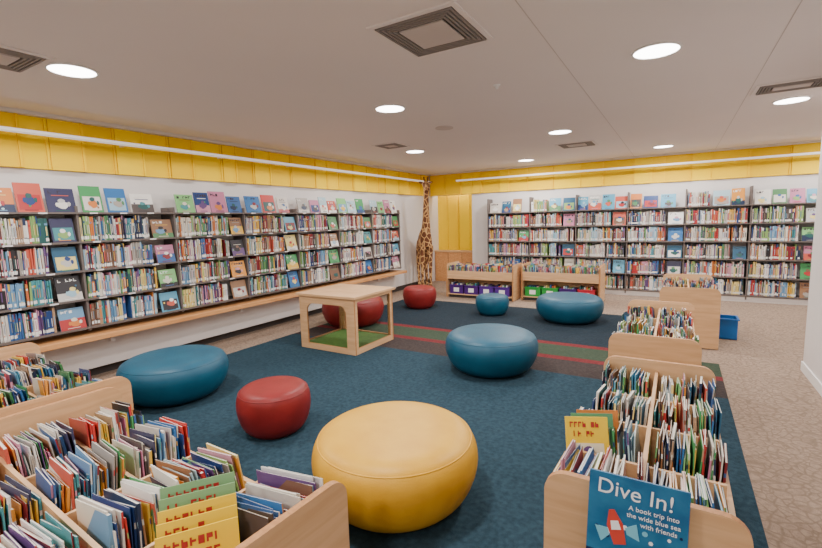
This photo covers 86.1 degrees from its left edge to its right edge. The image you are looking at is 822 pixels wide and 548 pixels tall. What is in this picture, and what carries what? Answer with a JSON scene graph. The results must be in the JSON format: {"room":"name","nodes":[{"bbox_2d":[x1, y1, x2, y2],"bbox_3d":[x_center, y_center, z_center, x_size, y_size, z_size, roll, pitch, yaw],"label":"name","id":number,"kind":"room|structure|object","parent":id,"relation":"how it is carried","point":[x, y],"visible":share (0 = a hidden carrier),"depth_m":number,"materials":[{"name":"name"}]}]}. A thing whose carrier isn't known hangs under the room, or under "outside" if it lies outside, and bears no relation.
{"room":"children's library","nodes":[
{"label":"children's library","id":0,"kind":"room"},
{"bbox_2d":[0,167,438,346],"bbox_3d":[-2.740,-0.419,5.903,0.200,2.660,13.700,3,8,31],"label":"wall","id":1,"kind":"structure","parent":0,"point":[410,207],"depth_m":6.29,"materials":[{"name":"white paint"}]},
{"bbox_2d":[0,182,401,345],"bbox_3d":[-2.349,-0.384,6.073,0.289,1.450,7.828,3,8,31],"label":"bookcase","id":2,"kind":"object","parent":1,"relation":"attached to","point":[87,257],"visible":1,"depth_m":5.08,"materials":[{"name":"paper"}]},
{"bbox_2d":[2,270,406,371],"bbox_3d":[-2.679,0.664,5.514,0.390,0.400,9.450,3,8,31],"label":"bench","id":3,"kind":"object","parent":1,"relation":"attached to","point":[100,346],"visible":0.77,"depth_m":5.28,"materials":[{"name":"brown wood"}]},
{"bbox_2d":[0,111,428,195],"bbox_3d":[-2.824,-1.419,5.428,0.068,0.485,12.640,3,8,31],"label":"wall panels","id":4,"kind":"object","parent":1,"relation":"attached to","point":[17,150],"visible":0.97,"depth_m":5.26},
{"bbox_2d":[0,126,430,181],"bbox_3d":[-2.405,-1.533,5.841,0.252,0.035,10.800,3,8,31],"label":"wall light","id":5,"kind":"object","parent":4,"relation":"attached to","point":[2,128],"visible":0.91,"depth_m":5.01,"materials":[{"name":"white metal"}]},
{"bbox_2d":[0,106,429,175],"bbox_3d":[-2.802,-1.680,5.413,0.100,0.035,12.700,3,8,31],"label":"trim","id":6,"kind":"structure","parent":1,"relation":"attached to","point":[3,109],"depth_m":5.21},
{"bbox_2d":[89,278,428,375],"bbox_3d":[-2.768,0.891,5.747,0.015,0.100,12.700,3,8,31],"label":"baseboard","id":7,"kind":"structure","parent":1,"relation":"attached to","point":[94,371],"depth_m":6.16,"materials":[{"name":"wood"}]},
{"bbox_2d":[0,0,821,173],"bbox_3d":[1.035,-1.614,3.449,9.300,0.100,13.700,3,8,31],"label":"ceiling","id":8,"kind":"structure","parent":0,"point":[308,77],"depth_m":3.38,"materials":[{"name":"paint"}]},
{"bbox_2d":[0,44,55,74],"bbox_3d":[-2.650,-1.374,2.773,0.500,0.016,0.500,3,8,31],"label":"ceiling vent","id":9,"kind":"object","parent":8,"relation":"in","point":[12,59],"depth_m":2.85,"materials":[{"name":"white metal"}]},
{"bbox_2d":[44,62,98,77],"bbox_3d":[-2.370,-1.422,3.079,0.310,0.010,0.310,3,8,31],"label":"recessed light","id":10,"kind":"object","parent":8,"relation":"in","point":[61,68],"visible":0.99,"depth_m":3.06,"materials":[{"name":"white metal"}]},
{"bbox_2d":[374,104,405,112],"bbox_3d":[-0.207,-1.635,4.353,0.310,0.010,0.310,3,8,31],"label":"recessed light","id":11,"kind":"object","parent":8,"relation":"in","point":[386,108],"visible":1,"depth_m":4.33,"materials":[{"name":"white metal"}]},
{"bbox_2d":[371,142,409,148],"bbox_3d":[-0.291,-1.888,6.488,0.420,0.016,0.420,3,8,31],"label":"ceiling vent","id":12,"kind":"object","parent":8,"relation":"in","point":[391,145],"depth_m":6.43,"materials":[{"name":"white metal"}]},
{"bbox_2d":[405,150,424,152],"bbox_3d":[0.066,-1.974,7.096,0.310,0.010,0.310,3,8,31],"label":"recessed light","id":13,"kind":"object","parent":8,"relation":"in","point":[408,151],"visible":1,"depth_m":7.08,"materials":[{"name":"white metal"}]},
{"bbox_2d":[366,0,493,58],"bbox_3d":[0.129,-1.433,2.634,0.560,0.016,0.580,3,8,31],"label":"ceiling vent","id":14,"kind":"object","parent":8,"relation":"in","point":[445,27],"depth_m":2.58,"materials":[{"name":"white metal"}]},
{"bbox_2d":[518,159,533,161],"bbox_3d":[2.234,-2.209,8.551,0.310,0.010,0.310,3,8,31],"label":"recessed light","id":15,"kind":"object","parent":8,"relation":"in","point":[521,160],"visible":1,"depth_m":8.55,"materials":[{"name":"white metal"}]},
{"bbox_2d":[548,129,572,133],"bbox_3d":[1.959,-1.867,5.786,0.310,0.010,0.310,3,8,31],"label":"recessed light","id":16,"kind":"object","parent":8,"relation":"in","point":[560,131],"visible":1,"depth_m":5.75,"materials":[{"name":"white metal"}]},
{"bbox_2d":[515,0,633,155],"bbox_3d":[1.047,-1.521,3.101,0.005,0.002,12.700,3,8,31],"label":"trim","id":17,"kind":"structure","parent":8,"relation":"attached to","point":[515,0],"depth_m":3.09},
{"bbox_2d":[555,140,597,148],"bbox_3d":[2.581,-2.009,6.849,0.550,0.016,0.500,3,8,31],"label":"ceiling vent","id":18,"kind":"object","parent":8,"relation":"in","point":[591,142],"depth_m":6.77,"materials":[{"name":"white metal"}]},
{"bbox_2d":[631,41,682,58],"bbox_3d":[1.674,-1.522,3.003,0.310,0.010,0.310,3,8,31],"label":"recessed light","id":19,"kind":"object","parent":8,"relation":"in","point":[658,49],"visible":1,"depth_m":2.98,"materials":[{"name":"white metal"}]},
{"bbox_2d":[653,145,673,147],"bbox_3d":[4.170,-2.107,7.273,0.310,0.010,0.310,3,8,31],"label":"recessed light","id":20,"kind":"object","parent":8,"relation":"in","point":[659,146],"visible":1,"depth_m":7.26,"materials":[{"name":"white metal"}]},
{"bbox_2d":[716,0,802,147],"bbox_3d":[2.143,-1.471,2.443,0.005,0.002,12.700,3,8,31],"label":"trim","id":21,"kind":"structure","parent":8,"relation":"attached to","point":[801,0],"depth_m":3.18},
{"bbox_2d":[750,76,821,96],"bbox_3d":[3.406,-1.679,3.933,0.550,0.016,0.400,3,8,31],"label":"ceiling vent","id":22,"kind":"object","parent":8,"relation":"in","point":[813,82],"depth_m":3.91,"materials":[{"name":"white metal"}]},
{"bbox_2d":[772,96,811,104],"bbox_3d":[3.851,-1.757,4.453,0.310,0.010,0.310,3,8,31],"label":"recessed light","id":23,"kind":"object","parent":8,"relation":"in","point":[789,100],"visible":1,"depth_m":4.44,"materials":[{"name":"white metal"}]},
{"bbox_2d":[435,126,452,129],"bbox_3d":[0.404,-1.769,5.341,0.220,0.014,0.220,3,8,31],"label":"ceiling speaker","id":24,"kind":"object","parent":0,"point":[439,127],"depth_m":5.31},
{"bbox_2d":[91,280,821,547],"bbox_3d":[1.109,1.125,3.780,9.300,0.100,13.700,3,8,31],"label":"floor","id":25,"kind":"structure","parent":0,"point":[776,409],"depth_m":3.63,"materials":[{"name":"beige carpet"}]},
{"bbox_2d":[416,177,432,285],"bbox_3d":[0.315,-0.921,9.905,0.341,2.445,0.996,-3,7,-11],"label":"giraffe","id":26,"kind":"object","parent":25,"relation":"on","point":[424,247],"visible":1,"depth_m":9.79,"materials":[{"name":"fabric"}]},
{"bbox_2d":[133,299,768,547],"bbox_3d":[-0.230,1.108,3.766,5.020,0.008,8.900,3,8,31],"label":"area rug","id":27,"kind":"object","parent":25,"relation":"on","point":[516,423],"visible":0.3,"depth_m":3.72,"materials":[{"name":"teal carpet"}]},
{"bbox_2d":[0,342,133,417],"bbox_3d":[-2.617,0.966,2.559,1.524,0.691,1.215,3,8,34],"label":"bin","id":28,"kind":"object","parent":27,"relation":"on","point":[27,382],"visible":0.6,"depth_m":2.75,"materials":[{"name":"brown wood"}]},
{"bbox_2d":[0,353,100,407],"bbox_3d":[-2.632,0.946,2.558,1.420,0.586,1.202,3,8,34],"label":"books","id":29,"kind":"object","parent":28,"relation":"on","point":[24,377],"depth_m":2.83,"materials":[{"name":"multicoloured paper"}]},
{"bbox_2d":[115,345,228,407],"bbox_3d":[-2.182,0.927,4.077,0.920,0.380,0.920,3,8,31],"label":"pouf","id":30,"kind":"object","parent":27,"relation":"on","point":[182,374],"visible":0.95,"depth_m":3.78,"materials":[{"name":"leather"}]},
{"bbox_2d":[0,387,349,547],"bbox_3d":[-1.226,1.039,1.538,1.684,0.715,1.134,3,8,34],"label":"bin","id":31,"kind":"object","parent":27,"relation":"on","point":[86,470],"visible":1,"depth_m":1.54,"materials":[{"name":"brown wood"}]},
{"bbox_2d":[236,376,310,439],"bbox_3d":[-1.034,1.001,3.332,0.540,0.350,0.540,3,8,31],"label":"pouf","id":32,"kind":"object","parent":27,"relation":"on","point":[274,407],"visible":1,"depth_m":3.14,"materials":[{"name":"leather"}]},
{"bbox_2d":[295,284,394,355],"bbox_3d":[-0.812,0.544,5.631,0.920,0.690,0.860,3,8,31],"label":"table","id":33,"kind":"object","parent":27,"relation":"on","point":[366,311],"visible":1,"depth_m":5.48,"materials":[{"name":"brown wood"}]},
{"bbox_2d":[312,401,477,532],"bbox_3d":[-0.087,1.048,2.482,0.920,0.410,0.920,3,8,31],"label":"pouf","id":34,"kind":"object","parent":27,"relation":"on","point":[402,466],"visible":0.94,"depth_m":2.17,"materials":[{"name":"leather"}]},
{"bbox_2d":[403,285,435,308],"bbox_3d":[0.156,0.404,7.874,0.600,0.380,0.600,3,8,31],"label":"pouf","id":35,"kind":"object","parent":27,"relation":"on","point":[414,296],"visible":1,"depth_m":7.65,"materials":[{"name":"leather"}]},
{"bbox_2d":[445,323,537,378],"bbox_3d":[0.829,0.778,4.551,0.940,0.400,0.940,3,8,31],"label":"pouf","id":36,"kind":"object","parent":27,"relation":"on","point":[484,350],"visible":1,"depth_m":4.21,"materials":[{"name":"leather"}]},
{"bbox_2d":[475,293,508,315],"bbox_3d":[1.320,0.489,7.157,0.540,0.320,0.540,3,8,31],"label":"pouf","id":37,"kind":"object","parent":27,"relation":"on","point":[488,304],"visible":1,"depth_m":6.96,"materials":[{"name":"leather"}]},
{"bbox_2d":[536,292,603,324],"bbox_3d":[2.365,0.500,6.583,0.997,0.380,0.997,3,8,31],"label":"pouf","id":38,"kind":"object","parent":27,"relation":"on","point":[568,308],"visible":1,"depth_m":6.23,"materials":[{"name":"leather"}]},
{"bbox_2d":[544,355,753,547],"bbox_3d":[1.071,0.923,2.009,0.590,0.709,1.444,3,8,31],"label":"bin","id":39,"kind":"object","parent":27,"relation":"on","point":[658,422],"visible":0.88,"depth_m":1.76,"materials":[{"name":"brown wood"}]},
{"bbox_2d":[586,468,690,547],"bbox_3d":[0.680,0.770,1.333,0.275,0.304,0.035,2,8,29],"label":"sign","id":40,"kind":"object","parent":39,"relation":"attached to","point":[624,512],"visible":1,"depth_m":1.33,"materials":[{"name":"blue paper"}]},
{"bbox_2d":[553,361,727,512],"bbox_3d":[1.068,0.887,2.011,0.581,0.638,1.370,3,8,31],"label":"books","id":41,"kind":"object","parent":39,"relation":"on","point":[656,422],"depth_m":1.85,"materials":[{"name":"multicoloured paper"}]},
{"bbox_2d":[608,299,701,365],"bbox_3d":[2.034,0.696,3.667,0.572,0.711,1.444,3,8,31],"label":"bin","id":42,"kind":"object","parent":27,"relation":"on","point":[649,329],"visible":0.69,"depth_m":3.31,"materials":[{"name":"brown wood"}]},
{"bbox_2d":[611,305,698,342],"bbox_3d":[2.032,0.660,3.670,0.562,0.636,1.375,3,8,31],"label":"books","id":43,"kind":"object","parent":42,"relation":"on","point":[672,321],"depth_m":3.72,"materials":[{"name":"multicoloured paper"}]},
{"bbox_2d":[434,250,472,280],"bbox_3d":[1.147,-0.204,11.088,1.135,0.780,0.200,3,8,31],"label":"base cabinet","id":44,"kind":"object","parent":25,"relation":"on","point":[442,257],"visible":0.45,"depth_m":11.12,"materials":[{"name":"brown wood"}]},
{"bbox_2d":[446,261,522,300],"bbox_3d":[1.457,0.115,8.756,1.384,0.671,0.605,3,8,31],"label":"bin","id":45,"kind":"object","parent":25,"relation":"on","point":[467,280],"visible":1,"depth_m":8.56,"materials":[{"name":"brown wood"}]},
{"bbox_2d":[521,262,605,300],"bbox_3d":[2.828,0.145,8.203,1.384,0.671,0.611,3,8,31],"label":"bin","id":46,"kind":"object","parent":25,"relation":"on","point":[537,280],"visible":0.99,"depth_m":8.03,"materials":[{"name":"brown wood"}]},
{"bbox_2d":[487,182,817,304],"bbox_3d":[4.219,-0.598,8.578,5.660,2.000,0.314,3,8,31],"label":"bookcase","id":47,"kind":"object","parent":25,"relation":"on","point":[755,242],"visible":0.84,"depth_m":8.13,"materials":[{"name":"metal"}]},
{"bbox_2d":[659,273,720,349],"bbox_3d":[3.565,0.422,5.668,0.612,0.691,1.374,3,8,31],"label":"bin","id":48,"kind":"object","parent":25,"relation":"on","point":[699,290],"visible":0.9,"depth_m":5.04,"materials":[{"name":"brown wood"}]},
{"bbox_2d":[662,276,717,289],"bbox_3d":[3.568,0.386,5.670,0.612,0.618,1.304,3,8,31],"label":"books","id":49,"kind":"object","parent":48,"relation":"on","point":[707,282],"depth_m":5.92,"materials":[{"name":"multicoloured paper"}]},
{"bbox_2d":[719,314,739,339],"bbox_3d":[3.930,0.660,5.479,0.230,0.258,0.270,3,8,31],"label":"tub","id":50,"kind":"object","parent":25,"relation":"on","point":[728,328],"visible":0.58,"depth_m":5.38,"materials":[{"name":"plastic"}]},
{"bbox_2d":[472,173,818,263],"bbox_3d":[4.861,-0.934,8.464,7.850,2.660,0.200,3,8,31],"label":"wall","id":51,"kind":"structure","parent":0,"point":[479,200],"depth_m":8.95,"materials":[{"name":"white paint"}]},
{"bbox_2d":[430,142,820,195],"bbox_3d":[4.211,-1.989,8.556,8.740,0.485,0.068,3,8,31],"label":"wall panels","id":52,"kind":"object","parent":51,"relation":"attached to","point":[446,184],"visible":1,"depth_m":8.40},
{"bbox_2d":[456,152,819,181],"bbox_3d":[4.400,-2.009,8.247,7.700,0.035,0.292,3,8,31],"label":"wall light","id":53,"kind":"object","parent":52,"relation":"attached to","point":[808,153],"visible":1,"depth_m":8.05,"materials":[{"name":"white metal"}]},
{"bbox_2d":[430,140,820,175],"bbox_3d":[4.213,-2.244,8.500,8.700,0.035,0.100,3,8,31],"label":"trim","id":54,"kind":"structure","parent":51,"relation":"attached to","point":[812,141],"depth_m":8.32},
{"bbox_2d":[803,139,821,382],"bbox_3d":[2.620,0.162,-0.095,2.400,2.660,8.500,3,8,31],"label":"wall partition","id":55,"kind":"structure","parent":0,"point":[812,358],"depth_m":4.00,"materials":[{"name":"white paint"}]},
{"bbox_2d":[801,361,821,396],"bbox_3d":[1.625,1.390,0.685,0.012,0.090,8.512,3,8,31],"label":"baseboard","id":56,"kind":"structure","parent":55,"relation":"attached to","point":[807,372],"depth_m":3.96,"materials":[{"name":"white paint"}]},
{"bbox_3d":[1.237,-1.163,11.160,1.150,2.660,0.100,3,8,31],"label":"wall niche","id":57,"kind":"object","parent":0,"visible":0},
{"bbox_2d":[438,194,471,249],"bbox_3d":[1.187,-1.511,11.050,1.150,1.820,0.059,3,8,31],"label":"wall panels","id":58,"kind":"object","parent":57,"relation":"attached to","point":[454,211],"visible":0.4,"depth_m":11.11,"materials":[{"name":"yellow wood"}]}
]}

